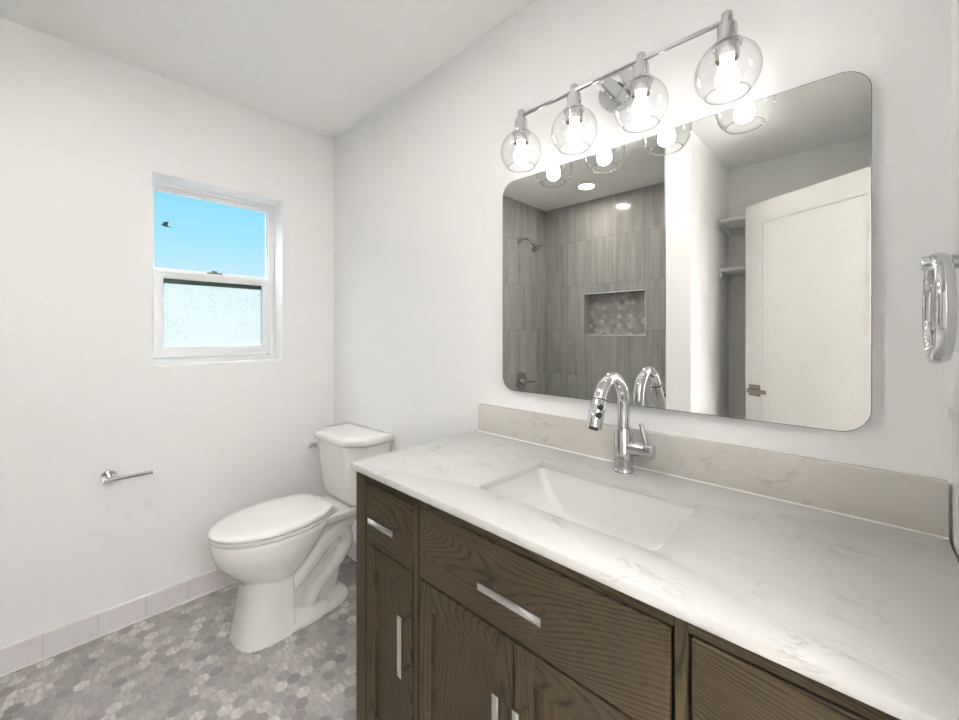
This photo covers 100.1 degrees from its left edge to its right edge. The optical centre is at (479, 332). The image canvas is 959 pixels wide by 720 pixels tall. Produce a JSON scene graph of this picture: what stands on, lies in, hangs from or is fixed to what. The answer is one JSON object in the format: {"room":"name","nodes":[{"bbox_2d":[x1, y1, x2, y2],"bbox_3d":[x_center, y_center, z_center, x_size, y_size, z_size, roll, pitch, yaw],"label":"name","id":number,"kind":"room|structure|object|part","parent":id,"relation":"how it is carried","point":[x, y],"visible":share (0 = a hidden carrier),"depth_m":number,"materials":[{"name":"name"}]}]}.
{"room":"bathroom","nodes":[
{"label":"bathroom","id":0,"kind":"room"},
{"bbox_2d":[0,17,332,647],"bbox_3d":[-1.698,0.050,1.690,0.160,2.440,2.400,0,0,43],"label":"wall","id":1,"kind":"structure","parent":0,"point":[85,134],"depth_m":1.73,"materials":[{"name":"paint"}]},
{"bbox_2d":[0,568,236,676],"bbox_3d":[-1.358,1.219,1.923,0.014,0.101,1.394,0,0,43],"label":"baseboard","id":2,"kind":"structure","parent":1,"relation":"attached to","point":[21,654],"depth_m":1.69,"materials":[{"name":"tile"}]},
{"bbox_2d":[100,469,152,483],"bbox_3d":[-1.509,0.608,1.721,0.072,0.052,0.164,0,0,43],"label":"toilet paper holder","id":3,"kind":"object","parent":1,"relation":"attached to","point":[107,476],"visible":1,"depth_m":1.70,"materials":[{"name":"silver metal"}]},
{"bbox_3d":[-1.570,0.608,1.702,0.008,0.052,0.052,0,0,43],"label":"wall plate","id":4,"kind":"part","parent":3,"relation":"part of","materials":[{"name":"silver metal"}]},
{"bbox_2d":[152,179,273,363],"bbox_3d":[-1.380,-0.289,2.109,0.048,0.877,0.565,0,0,43],"label":"window","id":5,"kind":"structure","parent":1,"relation":"in","point":[197,316],"depth_m":2.09,"materials":[{"name":"white plastic"}]},
{"bbox_3d":[-1.380,-0.094,2.102,0.038,0.424,0.520,0,0,43],"label":"sash","id":6,"kind":"part","parent":5,"relation":"part of","materials":[{"name":"white plastic"}]},
{"bbox_3d":[-1.385,-0.097,2.110,0.004,0.338,0.445,0,0,43],"label":"pane","id":7,"kind":"part","parent":5,"relation":"part of","materials":[{"name":"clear glass"}]},
{"bbox_2d":[0,555,355,719],"bbox_3d":[-0.766,1.320,0.811,2.723,0.100,2.400,0,0,43],"label":"floor","id":8,"kind":"structure","parent":0,"point":[181,662],"depth_m":1.49,"materials":[{"name":"tile"}]},
{"bbox_2d":[208,422,393,652],"bbox_3d":[-0.819,0.884,1.855,0.428,0.771,0.733,0,0,41],"label":"toilet","id":9,"kind":"object","parent":8,"relation":"on","point":[284,555],"visible":0.98,"depth_m":1.74,"materials":[{"name":"white ceramic"}]},
{"bbox_3d":[-0.909,0.827,1.760,0.372,0.017,0.468,0,0,41],"label":"seat","id":10,"kind":"part","parent":9,"relation":"part of","materials":[{"name":"white plastic"}]},
{"bbox_3d":[-0.909,0.804,1.760,0.374,0.022,0.470,0,0,41],"label":"lid","id":11,"kind":"part","parent":9,"relation":"part of","materials":[{"name":"white plastic"}]},
{"bbox_3d":[-0.826,1.054,1.847,0.368,0.432,0.704,0,0,41],"label":"bowl","id":12,"kind":"part","parent":9,"relation":"part of","materials":[{"name":"white ceramic"}]},
{"bbox_3d":[-0.859,0.580,2.072,0.039,0.038,0.070,0,0,-8],"label":"flush lever","id":13,"kind":"part","parent":9,"relation":"part of","materials":[{"name":"silver metal"}]},
{"bbox_3d":[-0.660,0.518,2.041,0.428,0.039,0.244,0,0,41],"label":"tank lid","id":14,"kind":"part","parent":9,"relation":"part of","materials":[{"name":"white ceramic"}]},
{"bbox_3d":[-0.657,0.687,2.043,0.402,0.300,0.213,0,0,41],"label":"tank","id":15,"kind":"part","parent":9,"relation":"part of","materials":[{"name":"white ceramic"}]},
{"bbox_2d":[356,471,900,719],"bbox_3d":[0.238,0.837,0.977,1.182,0.866,0.578,0,0,43],"label":"vanity cabinet","id":16,"kind":"object","parent":8,"relation":"on","point":[456,619],"visible":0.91,"depth_m":0.79,"materials":[{"name":"brown wood"}]},
{"bbox_3d":[-0.251,0.509,1.063,0.116,0.015,0.034,0,0,43],"label":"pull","id":17,"kind":"part","parent":16,"relation":"part of","materials":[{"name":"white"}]},
{"bbox_3d":[-0.242,0.637,1.090,0.123,0.062,0.014,0,0,43],"label":"door rail","id":18,"kind":"part","parent":16,"relation":"part of","materials":[{"name":"brown wood"}]},
{"bbox_3d":[-0.239,0.874,1.093,0.125,0.416,0.005,0,0,43],"label":"door panel","id":19,"kind":"part","parent":16,"relation":"part of","materials":[{"name":"brown wood"}]},
{"bbox_3d":[-0.241,0.416,1.091,0.223,0.024,0.018,0,0,43],"label":"rail","id":20,"kind":"part","parent":16,"relation":"part of","materials":[{"name":"brown wood"}]},
{"bbox_3d":[-0.242,0.516,1.089,0.215,0.169,0.016,0,0,43],"label":"drawer","id":21,"kind":"part","parent":16,"relation":"part of","materials":[{"name":"brown wood"}]},
{"bbox_3d":[-0.242,0.874,1.089,0.215,0.536,0.016,0,0,43],"label":"door","id":22,"kind":"part","parent":16,"relation":"part of","materials":[{"name":"brown wood"}]},
{"bbox_3d":[-0.187,0.776,1.004,0.017,0.150,0.034,0,0,43],"label":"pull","id":23,"kind":"part","parent":16,"relation":"part of","materials":[{"name":"white metal"}]},
{"bbox_3d":[-0.036,0.637,0.895,0.202,0.062,0.014,0,0,43],"label":"door rail","id":24,"kind":"part","parent":16,"relation":"part of","materials":[{"name":"brown wood"}]},
{"bbox_3d":[-0.033,0.874,0.898,0.204,0.416,0.005,0,0,43],"label":"door panel","id":25,"kind":"part","parent":16,"relation":"part of","materials":[{"name":"brown wood"}]},
{"bbox_3d":[-0.036,0.874,0.895,0.294,0.536,0.016,0,0,43],"label":"door","id":26,"kind":"part","parent":16,"relation":"part of","materials":[{"name":"brown wood"}]},
{"bbox_3d":[0.041,0.776,0.788,0.017,0.150,0.034,0,0,43],"label":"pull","id":27,"kind":"part","parent":16,"relation":"part of","materials":[{"name":"white metal"}]},
{"bbox_3d":[0.063,0.509,0.768,0.154,0.015,0.034,0,0,43],"label":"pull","id":28,"kind":"part","parent":16,"relation":"part of","materials":[{"name":"white metal"}]},
{"bbox_3d":[0.077,0.776,0.754,0.017,0.150,0.034,0,0,43],"label":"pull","id":29,"kind":"part","parent":16,"relation":"part of","materials":[{"name":"white metal"}]},
{"bbox_3d":[0.178,0.874,0.693,0.290,0.536,0.016,0,0,43],"label":"door","id":30,"kind":"part","parent":16,"relation":"part of","materials":[{"name":"brown wood"}]},
{"bbox_3d":[0.072,0.416,0.796,0.596,0.024,0.018,0,0,43],"label":"rail","id":31,"kind":"part","parent":16,"relation":"part of","materials":[{"name":"brown wood"}]},
{"bbox_3d":[0.071,0.516,0.794,0.587,0.169,0.016,0,0,43],"label":"drawer","id":32,"kind":"part","parent":16,"relation":"part of","materials":[{"name":"brown wood"}]},
{"bbox_3d":[0.182,0.874,0.696,0.200,0.416,0.005,0,0,43],"label":"door panel","id":33,"kind":"part","parent":16,"relation":"part of","materials":[{"name":"brown wood"}]},
{"bbox_3d":[0.179,0.637,0.693,0.199,0.062,0.014,0,0,43],"label":"door rail","id":34,"kind":"part","parent":16,"relation":"part of","materials":[{"name":"brown wood"}]},
{"bbox_2d":[350,430,958,719],"bbox_3d":[0.251,0.395,0.979,1.223,0.019,0.558,0,0,43],"label":"countertop","id":35,"kind":"structure","parent":16,"relation":"on","point":[866,611],"depth_m":0.67,"materials":[{"name":"stone"}]},
{"bbox_2d":[487,468,694,550],"bbox_3d":[0.248,0.481,0.957,0.466,0.152,0.309,0,0,43],"label":"sink","id":36,"kind":"object","parent":35,"relation":"in","point":[646,522],"visible":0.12,"depth_m":1.07,"materials":[{"name":"white ceramic"}]},
{"bbox_2d":[586,372,655,473],"bbox_3d":[0.366,0.244,1.044,0.110,0.281,0.219,0,0,43],"label":"faucet","id":37,"kind":"object","parent":35,"relation":"on","point":[625,448],"visible":1,"depth_m":1.09,"materials":[{"name":"silver metal"}]},
{"bbox_3d":[0.353,0.188,1.070,0.032,0.170,0.174,0,0,43],"label":"spout","id":38,"kind":"part","parent":37,"relation":"part of","materials":[{"name":"silver metal"}]},
{"bbox_3d":[0.442,0.275,1.081,0.026,0.063,0.012,0,0,27],"label":"lever","id":39,"kind":"part","parent":37,"relation":"part of","materials":[{"name":"silver metal"}]},
{"bbox_3d":[0.383,0.516,0.500,0.214,0.169,0.016,0,0,43],"label":"drawer","id":40,"kind":"part","parent":16,"relation":"part of","materials":[{"name":"brown wood"}]},
{"bbox_3d":[0.384,0.416,0.502,0.222,0.024,0.018,0,0,43],"label":"rail","id":41,"kind":"part","parent":16,"relation":"part of","materials":[{"name":"brown wood"}]},
{"bbox_2d":[0,0,534,139],"bbox_3d":[-0.766,-1.220,0.811,2.723,0.100,2.400,0,0,43],"label":"ceiling","id":42,"kind":"structure","parent":0,"point":[321,67],"depth_m":1.61,"materials":[{"name":"paint"}]},
{"bbox_2d":[333,0,951,545],"bbox_3d":[0.081,0.050,1.593,2.563,2.440,0.100,0,0,43],"label":"wall","id":43,"kind":"structure","parent":0,"point":[420,182],"depth_m":1.31,"materials":[{"name":"paint"}]},
{"bbox_2d":[347,540,355,560],"bbox_3d":[-0.439,1.219,2.005,1.216,0.101,0.014,0,0,43],"label":"baseboard","id":44,"kind":"structure","parent":43,"relation":"attached to","point":[351,553],"depth_m":2.25,"materials":[{"name":"tile"}]},
{"bbox_2d":[501,10,762,171],"bbox_3d":[0.365,-0.659,1.130,0.718,0.239,0.182,0,0,43],"label":"vanity light","id":45,"kind":"object","parent":43,"relation":"attached to","point":[621,86],"visible":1,"depth_m":1.04,"materials":[{"name":"clear glass"}]},
{"bbox_2d":[512,109,530,145],"bbox_3d":[0.136,-0.672,1.313,0.061,0.104,0.061,0,0,43],"label":"socket","id":46,"kind":"object","parent":45,"relation":"attached to","point":[521,133],"depth_m":1.30,"materials":[{"name":"silver metal"}]},
{"bbox_3d":[0.136,-0.596,1.313,0.133,0.110,0.133,0,0,43],"label":"lamp shade","id":47,"kind":"part","parent":45,"relation":"part of","materials":[{"name":"clear glass"}]},
{"bbox_3d":[0.136,-0.586,1.313,0.049,0.072,0.049,0,0,43],"label":"bulb","id":48,"kind":"part","parent":45,"relation":"part of","materials":[{"name":"white glass"}]},
{"bbox_2d":[564,84,584,124],"bbox_3d":[0.278,-0.672,1.179,0.061,0.104,0.061,0,0,43],"label":"socket","id":49,"kind":"object","parent":45,"relation":"attached to","point":[574,110],"depth_m":1.16,"materials":[{"name":"silver metal"}]},
{"bbox_3d":[0.278,-0.596,1.179,0.133,0.110,0.133,0,0,43],"label":"lamp shade","id":50,"kind":"part","parent":45,"relation":"part of","materials":[{"name":"clear glass"}]},
{"bbox_3d":[0.278,-0.586,1.179,0.049,0.072,0.049,0,0,43],"label":"bulb","id":51,"kind":"part","parent":45,"relation":"part of","materials":[{"name":"white glass"}]},
{"bbox_3d":[0.360,-0.708,1.167,0.012,0.010,0.094,0,0,43],"label":"arm","id":52,"kind":"part","parent":45,"relation":"part of","materials":[{"name":"silver metal"}]},
{"bbox_3d":[0.412,-0.720,1.194,0.117,0.117,0.024,0,0,43],"label":"plate","id":53,"kind":"part","parent":45,"relation":"part of","materials":[{"name":"silver metal"}]},
{"bbox_3d":[0.396,-0.708,1.133,0.012,0.010,0.094,0,0,43],"label":"arm","id":54,"kind":"part","parent":45,"relation":"part of","materials":[{"name":"silver metal"}]},
{"bbox_2d":[628,51,653,98],"bbox_3d":[0.420,-0.672,1.046,0.061,0.104,0.061,0,0,43],"label":"socket","id":55,"kind":"object","parent":45,"relation":"attached to","point":[641,81],"depth_m":1.03,"materials":[{"name":"silver metal"}]},
{"bbox_3d":[0.420,-0.586,1.046,0.049,0.072,0.049,0,0,43],"label":"bulb","id":56,"kind":"part","parent":45,"relation":"part of","materials":[{"name":"white glass"}]},
{"bbox_3d":[0.420,-0.596,1.046,0.133,0.110,0.133,0,0,43],"label":"lamp shade","id":57,"kind":"part","parent":45,"relation":"part of","materials":[{"name":"clear glass"}]},
{"bbox_2d":[712,10,742,65],"bbox_3d":[0.562,-0.672,0.912,0.061,0.104,0.061,0,0,43],"label":"socket","id":58,"kind":"object","parent":45,"relation":"attached to","point":[726,48],"depth_m":0.90,"materials":[{"name":"silver metal"}]},
{"bbox_3d":[0.562,-0.586,0.912,0.049,0.072,0.049,0,0,43],"label":"bulb","id":59,"kind":"part","parent":45,"relation":"part of","materials":[{"name":"white glass"}]},
{"bbox_3d":[0.562,-0.596,0.912,0.133,0.110,0.133,0,0,43],"label":"lamp shade","id":60,"kind":"part","parent":45,"relation":"part of","materials":[{"name":"clear glass"}]},
{"bbox_2d":[503,71,871,431],"bbox_3d":[0.449,-0.171,1.162,0.982,0.761,0.018,0,0,43],"label":"mirror","id":61,"kind":"object","parent":43,"relation":"attached to","point":[719,264],"visible":1,"depth_m":1.01,"materials":[{"name":"grey mirror"}]},
{"bbox_2d":[477,403,948,539],"bbox_3d":[0.440,0.333,1.170,1.211,0.107,0.022,0,0,43],"label":"backsplash","id":62,"kind":"structure","parent":43,"relation":"attached to","point":[910,502],"depth_m":0.94,"materials":[{"name":"stone"}]},
{"bbox_2d":[952,0,958,561],"bbox_3d":[0.147,0.050,-0.118,0.120,2.440,2.300,0,0,43],"label":"wall","id":63,"kind":"structure","parent":0,"point":[955,3],"depth_m":0.73,"materials":[{"name":"paint"}]},
{"bbox_2d":[920,252,958,363],"bbox_3d":[0.691,-0.041,0.589,0.059,0.174,0.165,0,0,43],"label":"towel ring","id":64,"kind":"object","parent":63,"relation":"attached to","point":[940,292],"visible":1,"depth_m":0.56,"materials":[{"name":"silver metal"}]},
{"bbox_3d":[0.689,-0.104,0.591,0.053,0.021,0.021,0,0,43],"label":"post","id":65,"kind":"part","parent":64,"relation":"part of","materials":[{"name":"silver metal"}]},
{"bbox_2d":[945,352,958,425],"bbox_3d":[0.818,0.095,0.693,0.017,0.120,0.098,0,0,43],"label":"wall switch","id":66,"kind":"object","parent":63,"relation":"attached to","point":[951,374],"visible":0.91,"depth_m":0.68,"materials":[{"name":"white plastic"}]},
{"label":"outside","id":67,"kind":"structure","parent":0,"visible":0},
{"bbox_2d":[161,222,171,227],"bbox_3d":[-6.407,-2.209,8.232,0.274,0.083,0.193,0,0,13],"label":"bird","id":68,"kind":"object","parent":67,"point":[165,224],"visible":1,"depth_m":8.19}
]}

